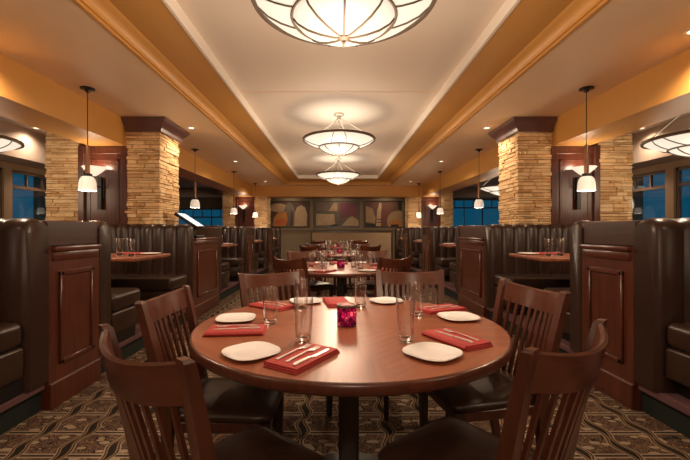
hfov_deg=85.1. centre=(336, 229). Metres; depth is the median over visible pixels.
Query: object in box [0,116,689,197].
ceiling
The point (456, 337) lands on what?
knife
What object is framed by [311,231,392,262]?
banquette
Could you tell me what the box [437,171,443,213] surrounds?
pendant lamp
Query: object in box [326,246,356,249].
round table
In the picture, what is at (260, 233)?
bench
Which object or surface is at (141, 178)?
stone pier
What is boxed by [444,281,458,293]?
platform nosing
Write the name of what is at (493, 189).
chandelier
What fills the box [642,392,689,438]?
platform
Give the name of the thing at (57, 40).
ceiling
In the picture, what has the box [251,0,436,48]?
chandelier
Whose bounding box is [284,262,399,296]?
round table
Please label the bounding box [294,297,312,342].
water glass
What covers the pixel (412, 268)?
platform nosing
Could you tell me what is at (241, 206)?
lamp
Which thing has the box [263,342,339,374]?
napkin
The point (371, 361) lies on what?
round table
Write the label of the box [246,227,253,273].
divider
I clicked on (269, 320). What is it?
water glass
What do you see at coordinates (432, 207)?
lamp
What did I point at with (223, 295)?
platform
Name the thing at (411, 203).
stone pier
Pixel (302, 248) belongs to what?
dining chair
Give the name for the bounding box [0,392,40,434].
platform
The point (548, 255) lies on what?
water glass
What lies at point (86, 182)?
pendant lamp
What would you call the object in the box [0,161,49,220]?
wall
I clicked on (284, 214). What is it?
painting
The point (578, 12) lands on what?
trim
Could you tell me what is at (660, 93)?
ceiling beam
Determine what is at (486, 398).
dining chair
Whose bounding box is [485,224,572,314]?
bench
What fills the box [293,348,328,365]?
knife
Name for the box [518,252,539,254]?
plate
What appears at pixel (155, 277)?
bench
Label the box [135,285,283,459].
dining chair
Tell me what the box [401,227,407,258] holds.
bench
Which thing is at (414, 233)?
bench
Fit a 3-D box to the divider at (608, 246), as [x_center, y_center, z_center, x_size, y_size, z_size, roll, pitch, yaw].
[2.987,0.585,2.845,1.985,1.300,0.550,0,0,0]
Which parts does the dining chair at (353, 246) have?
rail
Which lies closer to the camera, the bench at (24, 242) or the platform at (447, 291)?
the bench at (24, 242)
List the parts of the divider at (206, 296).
panel molding, baseboard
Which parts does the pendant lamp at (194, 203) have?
lamp shade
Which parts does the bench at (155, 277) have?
seat, seat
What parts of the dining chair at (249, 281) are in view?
post, rail, leg, post, leg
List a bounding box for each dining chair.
[98,323,327,459]
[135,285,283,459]
[238,269,332,427]
[272,256,323,300]
[287,250,332,296]
[299,245,335,295]
[306,243,326,281]
[311,240,336,261]
[342,240,367,261]
[345,245,380,294]
[346,240,362,250]
[348,243,370,283]
[353,255,412,298]
[355,250,388,295]
[376,269,448,420]
[378,318,607,459]
[419,279,570,458]
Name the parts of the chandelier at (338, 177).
lamp shade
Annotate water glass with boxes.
[115,239,123,255]
[127,239,135,256]
[262,287,278,324]
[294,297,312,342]
[295,278,308,309]
[354,279,366,307]
[396,298,415,342]
[409,283,423,316]
[544,241,552,256]
[555,238,563,255]
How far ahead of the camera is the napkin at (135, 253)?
4.36 m
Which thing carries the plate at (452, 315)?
on the round table at (371, 361)
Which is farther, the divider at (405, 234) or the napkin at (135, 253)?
the divider at (405, 234)
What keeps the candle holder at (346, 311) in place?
on the round table at (371, 361)
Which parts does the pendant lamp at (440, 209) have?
lamp shade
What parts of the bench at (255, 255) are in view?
backrest, seat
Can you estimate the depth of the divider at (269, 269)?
11.03 m
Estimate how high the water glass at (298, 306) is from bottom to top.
0.188 m
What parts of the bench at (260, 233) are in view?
seat, seat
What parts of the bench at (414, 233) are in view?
seat, seat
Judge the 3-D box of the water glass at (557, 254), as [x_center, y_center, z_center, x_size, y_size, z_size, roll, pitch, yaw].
[2.430,0.186,4.100,0.086,0.188,0.086,0,0,0]
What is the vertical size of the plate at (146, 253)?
0.016 m
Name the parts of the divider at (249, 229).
panel, panel molding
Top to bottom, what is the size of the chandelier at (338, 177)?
0.657 m
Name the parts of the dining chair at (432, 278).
post, leg, rail, post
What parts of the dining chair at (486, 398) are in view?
leg, leg, seat frame, post, rail, post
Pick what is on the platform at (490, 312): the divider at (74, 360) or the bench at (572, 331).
the bench at (572, 331)
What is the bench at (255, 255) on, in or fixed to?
on the platform
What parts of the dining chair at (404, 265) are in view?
post, rail, post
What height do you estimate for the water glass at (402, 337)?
0.188 m
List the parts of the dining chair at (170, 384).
post, rail, post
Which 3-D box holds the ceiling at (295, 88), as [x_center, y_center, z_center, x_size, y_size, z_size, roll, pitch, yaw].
[0.030,-1.780,3.150,2.504,0.080,17.500,0,0,0]
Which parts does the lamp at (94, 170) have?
lamp shade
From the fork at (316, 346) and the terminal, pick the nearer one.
the fork at (316, 346)
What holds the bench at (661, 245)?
on the platform at (671, 417)
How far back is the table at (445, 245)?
7.16 m
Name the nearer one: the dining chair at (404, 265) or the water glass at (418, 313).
the water glass at (418, 313)
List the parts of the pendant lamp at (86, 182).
lamp shade, cord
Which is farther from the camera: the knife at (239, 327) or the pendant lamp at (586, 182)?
the pendant lamp at (586, 182)
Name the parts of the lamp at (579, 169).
lamp shade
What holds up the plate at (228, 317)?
on the round table at (371, 361)
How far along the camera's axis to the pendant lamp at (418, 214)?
12.37 m
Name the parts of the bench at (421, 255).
backrest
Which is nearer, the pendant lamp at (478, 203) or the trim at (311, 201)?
the pendant lamp at (478, 203)
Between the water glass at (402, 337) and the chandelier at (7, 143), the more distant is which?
the chandelier at (7, 143)
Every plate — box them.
[140,252,160,254]
[215,313,255,322]
[221,341,280,360]
[290,297,321,303]
[359,269,375,271]
[369,297,402,303]
[402,342,462,361]
[437,311,480,320]
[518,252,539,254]
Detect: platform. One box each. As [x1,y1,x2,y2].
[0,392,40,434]
[101,313,186,373]
[220,284,238,300]
[435,281,457,300]
[489,311,568,352]
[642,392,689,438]
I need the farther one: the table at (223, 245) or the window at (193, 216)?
the window at (193, 216)
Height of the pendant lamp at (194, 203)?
1.110 m
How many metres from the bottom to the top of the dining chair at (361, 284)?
0.926 m
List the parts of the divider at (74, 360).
panel, baseboard, panel molding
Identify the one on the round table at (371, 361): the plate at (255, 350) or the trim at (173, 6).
the plate at (255, 350)
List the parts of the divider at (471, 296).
panel molding, baseboard, panel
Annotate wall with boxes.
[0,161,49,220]
[178,198,498,259]
[627,158,689,220]
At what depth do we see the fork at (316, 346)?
1.42 m
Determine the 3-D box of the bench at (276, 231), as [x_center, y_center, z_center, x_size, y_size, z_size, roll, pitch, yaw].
[-2.945,0.477,12.859,1.950,1.115,0.678,0,0,0]
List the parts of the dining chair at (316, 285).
post, rail, seat frame, post, leg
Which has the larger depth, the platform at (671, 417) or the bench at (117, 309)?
the bench at (117, 309)
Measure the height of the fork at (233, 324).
0.007 m
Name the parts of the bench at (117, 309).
backrest, seat, seat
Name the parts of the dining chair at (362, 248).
leg, rail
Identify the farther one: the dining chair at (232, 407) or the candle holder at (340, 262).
the candle holder at (340, 262)
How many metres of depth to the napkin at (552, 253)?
4.36 m
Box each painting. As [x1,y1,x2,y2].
[270,201,309,227]
[315,201,358,227]
[365,201,404,227]
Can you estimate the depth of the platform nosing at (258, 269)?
9.85 m
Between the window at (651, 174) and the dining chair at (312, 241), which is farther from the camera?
the dining chair at (312, 241)
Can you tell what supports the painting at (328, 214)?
attached to the wall at (291, 240)
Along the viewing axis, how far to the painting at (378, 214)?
14.41 m
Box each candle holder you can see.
[337,259,344,267]
[337,302,356,326]
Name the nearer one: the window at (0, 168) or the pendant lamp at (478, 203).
the window at (0, 168)
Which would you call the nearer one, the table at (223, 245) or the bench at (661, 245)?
the bench at (661, 245)
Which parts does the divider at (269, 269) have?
baseboard, panel molding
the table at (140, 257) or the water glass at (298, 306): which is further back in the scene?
the table at (140, 257)
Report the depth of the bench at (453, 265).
6.39 m
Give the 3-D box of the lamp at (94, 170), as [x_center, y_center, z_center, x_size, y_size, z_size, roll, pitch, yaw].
[-3.270,-0.566,5.073,0.300,0.562,0.310,0,0,0]
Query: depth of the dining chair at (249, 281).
2.83 m
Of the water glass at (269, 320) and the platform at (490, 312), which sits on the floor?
the platform at (490, 312)
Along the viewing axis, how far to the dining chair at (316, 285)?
5.62 m
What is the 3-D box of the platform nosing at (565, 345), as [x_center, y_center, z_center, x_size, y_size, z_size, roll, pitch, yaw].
[2.175,1.062,4.140,0.250,0.056,2.036,0,0,0]
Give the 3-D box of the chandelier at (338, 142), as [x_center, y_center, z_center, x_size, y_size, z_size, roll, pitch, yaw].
[0.030,-1.410,5.640,1.095,0.657,1.095,0,0,14]
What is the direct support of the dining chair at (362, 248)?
on the floor
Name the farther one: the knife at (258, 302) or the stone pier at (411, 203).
the stone pier at (411, 203)
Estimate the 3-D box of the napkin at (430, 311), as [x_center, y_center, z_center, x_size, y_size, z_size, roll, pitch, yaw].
[0.629,0.475,2.273,0.280,0.020,0.156,0,0,-25]
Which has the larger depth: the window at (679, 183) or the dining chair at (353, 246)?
the dining chair at (353, 246)
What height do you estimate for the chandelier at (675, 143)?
0.767 m
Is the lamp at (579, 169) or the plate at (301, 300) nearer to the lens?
the plate at (301, 300)
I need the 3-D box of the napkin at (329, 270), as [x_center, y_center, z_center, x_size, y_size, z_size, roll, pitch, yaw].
[-0.138,0.475,4.372,0.156,0.020,0.280,0,0,32]
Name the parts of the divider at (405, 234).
panel molding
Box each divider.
[41,221,101,409]
[193,237,219,317]
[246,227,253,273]
[266,228,272,272]
[403,228,407,257]
[423,227,431,286]
[457,225,488,318]
[579,221,641,409]
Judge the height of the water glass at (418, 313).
0.188 m
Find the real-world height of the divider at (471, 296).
1.300 m
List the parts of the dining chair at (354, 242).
rail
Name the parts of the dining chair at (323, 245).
rail, post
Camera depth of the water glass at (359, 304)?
2.35 m
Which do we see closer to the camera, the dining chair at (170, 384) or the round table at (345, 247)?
the dining chair at (170, 384)
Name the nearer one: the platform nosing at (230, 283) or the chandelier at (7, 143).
the chandelier at (7, 143)
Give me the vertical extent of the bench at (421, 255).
1.115 m
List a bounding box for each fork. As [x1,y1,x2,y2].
[217,324,257,326]
[276,344,310,359]
[285,345,320,361]
[443,328,477,340]
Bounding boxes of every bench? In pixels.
[0,218,48,404]
[77,221,139,354]
[108,224,192,314]
[196,225,229,291]
[220,226,246,280]
[252,227,258,273]
[253,227,267,267]
[268,227,274,263]
[273,228,280,258]
[395,228,402,258]
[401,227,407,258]
[408,227,422,267]
[419,227,423,271]
[430,226,457,280]
[449,225,478,291]
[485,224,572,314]
[543,221,604,352]
[634,218,689,399]
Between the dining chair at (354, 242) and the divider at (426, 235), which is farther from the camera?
the dining chair at (354, 242)
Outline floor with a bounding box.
[0,269,689,459]
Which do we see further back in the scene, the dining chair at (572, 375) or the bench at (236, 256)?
the bench at (236, 256)
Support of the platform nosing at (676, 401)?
attached to the platform at (671, 417)
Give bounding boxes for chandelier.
[0,133,24,152]
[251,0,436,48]
[302,113,375,156]
[316,158,360,185]
[480,179,500,195]
[640,116,689,157]
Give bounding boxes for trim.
[71,0,611,184]
[162,0,520,178]
[270,200,404,229]
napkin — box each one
[116,252,145,254]
[202,324,266,336]
[248,300,295,311]
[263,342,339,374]
[313,269,336,272]
[322,296,348,307]
[415,303,467,314]
[421,328,492,351]
[534,252,558,254]
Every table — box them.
[111,253,169,261]
[188,297,512,459]
[222,244,237,246]
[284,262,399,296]
[321,251,355,288]
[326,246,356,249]
[439,244,455,246]
[509,253,569,261]
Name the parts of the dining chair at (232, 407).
post, rail, post, seat frame, leg, leg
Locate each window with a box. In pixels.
[0,168,1,217]
[12,170,45,218]
[179,209,221,225]
[453,199,501,224]
[632,170,664,191]
[676,165,689,217]
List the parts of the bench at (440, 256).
seat, seat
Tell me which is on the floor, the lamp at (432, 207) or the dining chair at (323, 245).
the dining chair at (323, 245)
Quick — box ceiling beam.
[0,48,689,197]
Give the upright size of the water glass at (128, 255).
0.188 m
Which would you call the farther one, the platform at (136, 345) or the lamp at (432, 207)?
the lamp at (432, 207)
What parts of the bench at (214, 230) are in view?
seat, seat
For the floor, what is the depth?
2.38 m
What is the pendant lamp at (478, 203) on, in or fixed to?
hanging from the ceiling at (57, 40)
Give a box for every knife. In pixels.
[212,327,259,329]
[258,302,282,306]
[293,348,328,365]
[423,305,450,307]
[436,331,473,343]
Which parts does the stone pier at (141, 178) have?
wood panel, crown molding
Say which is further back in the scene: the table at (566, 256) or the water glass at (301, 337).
the table at (566, 256)
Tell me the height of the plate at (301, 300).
0.016 m
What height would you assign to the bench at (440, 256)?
1.115 m
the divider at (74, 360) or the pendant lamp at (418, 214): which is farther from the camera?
the pendant lamp at (418, 214)
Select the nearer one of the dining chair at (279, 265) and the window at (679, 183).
the dining chair at (279, 265)
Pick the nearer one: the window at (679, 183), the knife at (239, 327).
the knife at (239, 327)
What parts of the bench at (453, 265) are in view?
seat, seat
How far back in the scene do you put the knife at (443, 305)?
2.26 m
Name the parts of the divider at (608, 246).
panel molding, panel, baseboard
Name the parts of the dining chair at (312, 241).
rail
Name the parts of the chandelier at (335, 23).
lamp shade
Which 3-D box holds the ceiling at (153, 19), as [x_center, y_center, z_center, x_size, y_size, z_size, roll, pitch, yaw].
[0.030,-1.680,3.600,3.600,0.080,18.400,0,0,0]
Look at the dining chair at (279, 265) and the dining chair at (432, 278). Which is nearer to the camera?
the dining chair at (432, 278)
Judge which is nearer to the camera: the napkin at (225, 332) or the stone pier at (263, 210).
the napkin at (225, 332)
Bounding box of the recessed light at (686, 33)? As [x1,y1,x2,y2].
[683,29,689,35]
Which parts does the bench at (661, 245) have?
seat, seat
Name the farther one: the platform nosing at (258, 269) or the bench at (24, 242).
the platform nosing at (258, 269)
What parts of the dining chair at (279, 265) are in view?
post, rail, post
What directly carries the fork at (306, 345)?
on the napkin at (281, 365)
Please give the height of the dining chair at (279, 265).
0.960 m
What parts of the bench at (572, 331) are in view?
seat, seat, backrest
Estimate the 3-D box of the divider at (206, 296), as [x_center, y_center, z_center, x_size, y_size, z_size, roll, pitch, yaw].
[-2.172,0.675,5.710,0.475,1.120,1.100,0,0,0]
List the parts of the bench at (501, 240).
seat, seat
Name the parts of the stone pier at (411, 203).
wood panel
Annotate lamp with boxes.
[78,86,96,191]
[81,165,106,208]
[190,148,199,207]
[230,171,236,213]
[239,205,246,221]
[252,183,257,216]
[416,183,421,216]
[429,205,436,221]
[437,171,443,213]
[474,148,483,207]
[571,165,597,208]
[577,86,595,191]
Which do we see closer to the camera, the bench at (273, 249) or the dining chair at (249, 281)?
the dining chair at (249, 281)
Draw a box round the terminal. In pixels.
[174,212,204,237]
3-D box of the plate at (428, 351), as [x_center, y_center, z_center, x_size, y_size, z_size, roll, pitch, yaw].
[0.370,0.477,1.462,0.208,0.016,0.208,0,0,-40]
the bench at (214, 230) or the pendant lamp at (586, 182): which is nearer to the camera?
the pendant lamp at (586, 182)
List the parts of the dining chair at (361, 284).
post, seat frame, rail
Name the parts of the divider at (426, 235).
panel molding, panel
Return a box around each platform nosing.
[0,384,44,412]
[99,309,185,357]
[219,281,238,293]
[254,267,267,273]
[410,267,421,271]
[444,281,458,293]
[487,307,576,352]
[638,384,689,416]
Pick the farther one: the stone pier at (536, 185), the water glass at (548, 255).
the stone pier at (536, 185)
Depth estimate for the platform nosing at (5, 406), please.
2.36 m
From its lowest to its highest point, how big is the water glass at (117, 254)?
0.188 m
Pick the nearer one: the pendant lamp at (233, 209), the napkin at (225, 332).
the napkin at (225, 332)
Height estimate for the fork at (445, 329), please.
0.007 m
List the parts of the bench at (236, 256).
seat, seat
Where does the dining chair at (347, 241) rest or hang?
on the floor
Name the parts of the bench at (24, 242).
seat, seat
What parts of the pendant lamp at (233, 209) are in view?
lamp shade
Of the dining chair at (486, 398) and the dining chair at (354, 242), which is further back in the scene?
the dining chair at (354, 242)
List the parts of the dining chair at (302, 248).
rail, post, leg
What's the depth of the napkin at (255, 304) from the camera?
2.32 m
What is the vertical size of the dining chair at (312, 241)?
0.960 m
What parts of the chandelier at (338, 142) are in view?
lamp shade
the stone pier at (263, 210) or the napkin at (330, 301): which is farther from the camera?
the stone pier at (263, 210)
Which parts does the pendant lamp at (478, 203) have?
lamp shade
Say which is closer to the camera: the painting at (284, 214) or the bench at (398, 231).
the bench at (398, 231)
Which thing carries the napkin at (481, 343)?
on the round table at (371, 361)
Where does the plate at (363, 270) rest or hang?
on the round table at (347, 271)
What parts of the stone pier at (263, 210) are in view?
wood panel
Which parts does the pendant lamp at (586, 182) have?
lamp shade, cord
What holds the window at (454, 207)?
in the wall at (291, 240)
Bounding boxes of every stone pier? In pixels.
[45,117,189,224]
[222,186,270,227]
[405,186,452,227]
[488,117,632,224]
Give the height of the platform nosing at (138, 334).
0.056 m
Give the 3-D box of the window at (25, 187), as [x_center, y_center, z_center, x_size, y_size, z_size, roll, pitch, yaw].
[-5.230,-0.315,6.665,0.050,1.300,1.350,0,0,0]
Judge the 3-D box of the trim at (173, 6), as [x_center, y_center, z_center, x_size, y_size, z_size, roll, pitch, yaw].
[0.030,-1.685,3.163,2.550,0.110,17.525,0,0,0]
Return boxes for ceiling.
[0,0,689,187]
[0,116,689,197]
[109,0,572,180]
[176,0,505,174]
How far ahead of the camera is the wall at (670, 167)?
5.99 m
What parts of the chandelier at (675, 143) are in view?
rod, lamp shade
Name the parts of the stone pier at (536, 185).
crown molding, wood panel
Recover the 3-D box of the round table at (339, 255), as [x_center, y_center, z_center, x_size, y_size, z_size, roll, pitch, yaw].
[0.050,0.860,7.880,1.552,0.750,1.552,0,0,0]
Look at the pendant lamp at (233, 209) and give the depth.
9.81 m
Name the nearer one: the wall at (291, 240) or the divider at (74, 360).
the divider at (74, 360)
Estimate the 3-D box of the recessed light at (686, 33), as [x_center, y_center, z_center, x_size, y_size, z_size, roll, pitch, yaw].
[2.750,-1.532,2.900,0.124,0.006,0.124,0,0,0]
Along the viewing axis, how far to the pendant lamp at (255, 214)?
12.37 m
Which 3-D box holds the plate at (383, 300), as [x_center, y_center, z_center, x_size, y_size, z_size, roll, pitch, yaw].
[0.330,0.477,2.530,0.208,0.016,0.208,0,0,-29]
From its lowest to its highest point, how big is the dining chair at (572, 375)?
0.960 m

